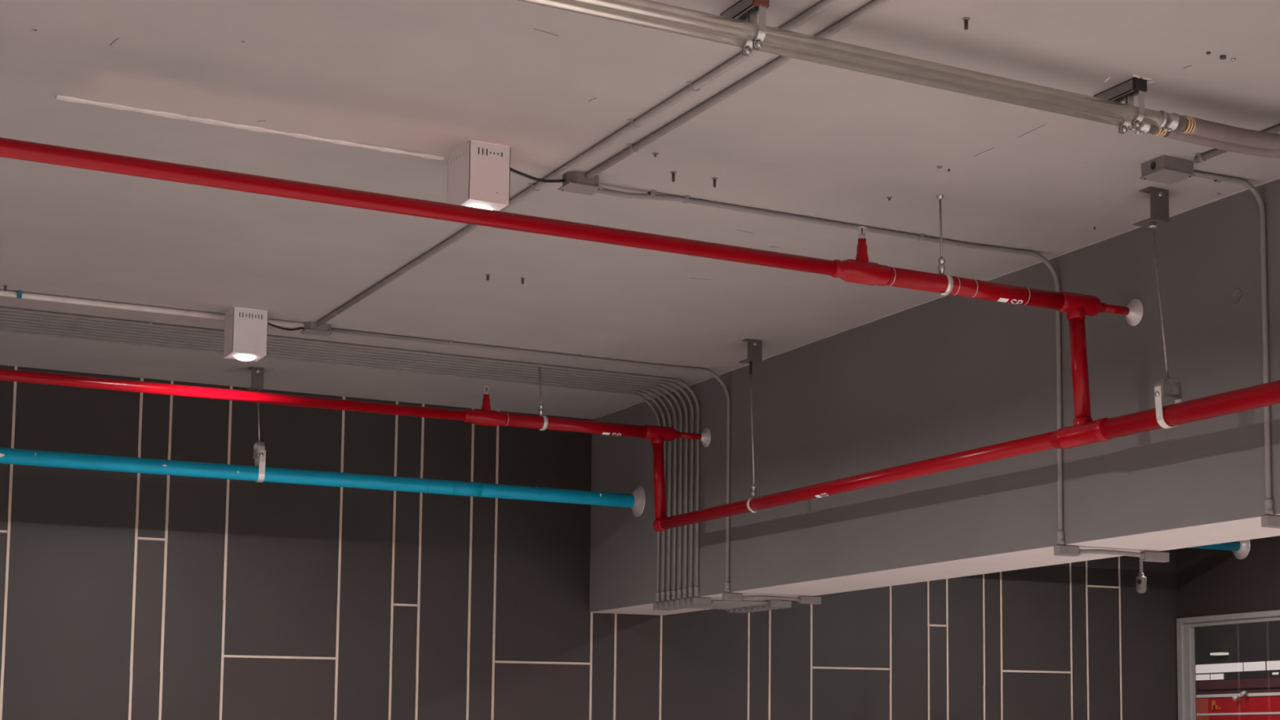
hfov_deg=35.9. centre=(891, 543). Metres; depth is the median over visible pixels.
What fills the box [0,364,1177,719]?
wall
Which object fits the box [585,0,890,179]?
conduit
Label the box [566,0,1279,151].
tube
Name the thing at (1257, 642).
wall
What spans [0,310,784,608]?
conduit
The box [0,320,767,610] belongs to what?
conduit
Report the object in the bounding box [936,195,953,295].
hanger
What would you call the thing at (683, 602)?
conduit
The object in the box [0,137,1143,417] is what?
pipe
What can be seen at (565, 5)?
tube
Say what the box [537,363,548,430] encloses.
hanger
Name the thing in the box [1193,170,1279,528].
conduit
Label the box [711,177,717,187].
bolt
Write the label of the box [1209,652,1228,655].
lamp
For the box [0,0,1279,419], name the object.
ceiling
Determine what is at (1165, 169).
junction box
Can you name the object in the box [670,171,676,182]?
bolt
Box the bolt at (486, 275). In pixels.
[485,274,490,280]
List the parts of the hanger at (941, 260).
rod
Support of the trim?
attached to the wall at (1257, 642)
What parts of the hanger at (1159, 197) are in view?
rod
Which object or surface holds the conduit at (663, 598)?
attached to the ceiling
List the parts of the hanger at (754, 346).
rod, rod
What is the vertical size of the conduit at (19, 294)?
0.031 m
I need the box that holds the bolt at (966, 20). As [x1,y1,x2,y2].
[962,17,969,30]
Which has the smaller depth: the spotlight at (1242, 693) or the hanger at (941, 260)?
the hanger at (941, 260)
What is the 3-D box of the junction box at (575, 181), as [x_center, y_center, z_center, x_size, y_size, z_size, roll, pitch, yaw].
[-1.047,-1.217,6.560,0.123,0.051,0.098,3,-7,-32]
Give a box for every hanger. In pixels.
[246,366,266,482]
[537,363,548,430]
[738,338,762,512]
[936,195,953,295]
[1133,186,1182,428]
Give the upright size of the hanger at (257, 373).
0.598 m
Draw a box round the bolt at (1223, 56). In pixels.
[1219,54,1226,59]
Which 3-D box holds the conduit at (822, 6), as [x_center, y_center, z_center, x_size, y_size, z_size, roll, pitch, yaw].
[0.404,-1.482,4.103,0.061,0.025,11.240,4,-7,-32]
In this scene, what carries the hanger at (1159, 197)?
hanging from the ceiling
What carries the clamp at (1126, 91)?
attached to the ceiling
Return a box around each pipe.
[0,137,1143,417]
[0,368,711,519]
[0,447,1250,559]
[653,380,1279,531]
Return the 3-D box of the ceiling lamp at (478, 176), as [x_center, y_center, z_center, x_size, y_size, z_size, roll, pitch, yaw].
[-1.220,-1.157,6.347,0.400,0.208,0.207,3,-7,-32]
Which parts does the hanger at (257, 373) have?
rod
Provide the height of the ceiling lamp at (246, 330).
0.216 m
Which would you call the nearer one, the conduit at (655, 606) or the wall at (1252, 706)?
the conduit at (655, 606)
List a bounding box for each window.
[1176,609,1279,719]
[1195,660,1279,680]
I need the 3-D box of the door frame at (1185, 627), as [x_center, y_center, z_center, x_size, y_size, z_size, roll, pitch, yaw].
[3.048,1.563,12.052,0.070,2.410,3.785,3,-7,-32]
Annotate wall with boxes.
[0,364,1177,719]
[1175,535,1279,618]
[1195,620,1279,680]
[1195,692,1279,719]
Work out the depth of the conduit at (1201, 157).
6.28 m
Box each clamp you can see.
[720,0,768,56]
[1093,76,1146,133]
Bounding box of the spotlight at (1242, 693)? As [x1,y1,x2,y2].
[1232,690,1248,701]
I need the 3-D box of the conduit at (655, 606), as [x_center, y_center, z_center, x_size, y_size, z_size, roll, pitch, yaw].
[-4.181,-0.411,8.806,7.945,1.189,0.091,3,-7,-32]
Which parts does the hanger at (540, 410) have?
rod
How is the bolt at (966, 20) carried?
attached to the ceiling
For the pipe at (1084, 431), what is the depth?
7.26 m
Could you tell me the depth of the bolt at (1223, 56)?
5.42 m
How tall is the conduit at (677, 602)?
1.189 m
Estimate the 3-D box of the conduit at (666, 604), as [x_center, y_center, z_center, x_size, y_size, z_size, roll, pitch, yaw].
[-4.109,-0.423,8.692,7.945,1.189,0.091,3,-7,-32]
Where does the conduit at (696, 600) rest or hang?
attached to the ceiling
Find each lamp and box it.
[223,306,303,361]
[447,140,565,211]
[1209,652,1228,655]
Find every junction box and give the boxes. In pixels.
[300,321,333,336]
[558,170,603,195]
[1139,155,1195,184]
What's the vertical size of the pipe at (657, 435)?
0.603 m
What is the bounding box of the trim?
[1195,677,1279,694]
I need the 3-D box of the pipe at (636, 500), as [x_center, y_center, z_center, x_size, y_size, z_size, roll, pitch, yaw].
[-2.666,-0.306,10.110,11.899,0.208,0.184,3,-7,-32]
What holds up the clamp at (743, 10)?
attached to the ceiling
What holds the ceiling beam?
attached to the ceiling
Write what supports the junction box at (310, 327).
attached to the ceiling
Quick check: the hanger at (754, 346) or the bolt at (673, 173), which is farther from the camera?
the hanger at (754, 346)
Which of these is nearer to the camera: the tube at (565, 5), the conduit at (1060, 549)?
the tube at (565, 5)
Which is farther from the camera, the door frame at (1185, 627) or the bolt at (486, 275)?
the door frame at (1185, 627)
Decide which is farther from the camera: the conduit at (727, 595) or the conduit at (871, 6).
the conduit at (727, 595)
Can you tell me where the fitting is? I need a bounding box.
[1136,558,1146,593]
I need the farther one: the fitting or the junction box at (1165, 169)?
the fitting
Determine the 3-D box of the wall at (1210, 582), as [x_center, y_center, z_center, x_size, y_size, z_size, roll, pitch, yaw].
[5.594,0.637,8.125,0.120,3.450,13.900,3,-7,-32]
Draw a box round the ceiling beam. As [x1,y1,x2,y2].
[589,176,1279,615]
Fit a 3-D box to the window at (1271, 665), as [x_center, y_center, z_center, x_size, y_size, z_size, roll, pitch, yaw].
[3.141,1.147,17.613,0.001,0.144,2.200,3,-7,-32]
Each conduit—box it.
[0,289,304,328]
[0,306,791,608]
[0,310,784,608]
[0,313,777,609]
[0,316,771,610]
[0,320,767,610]
[0,322,760,611]
[0,325,755,612]
[0,328,749,613]
[315,0,839,326]
[331,328,821,604]
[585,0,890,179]
[596,187,1168,562]
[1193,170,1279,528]
[1194,124,1279,163]
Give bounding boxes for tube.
[517,0,1279,158]
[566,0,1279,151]

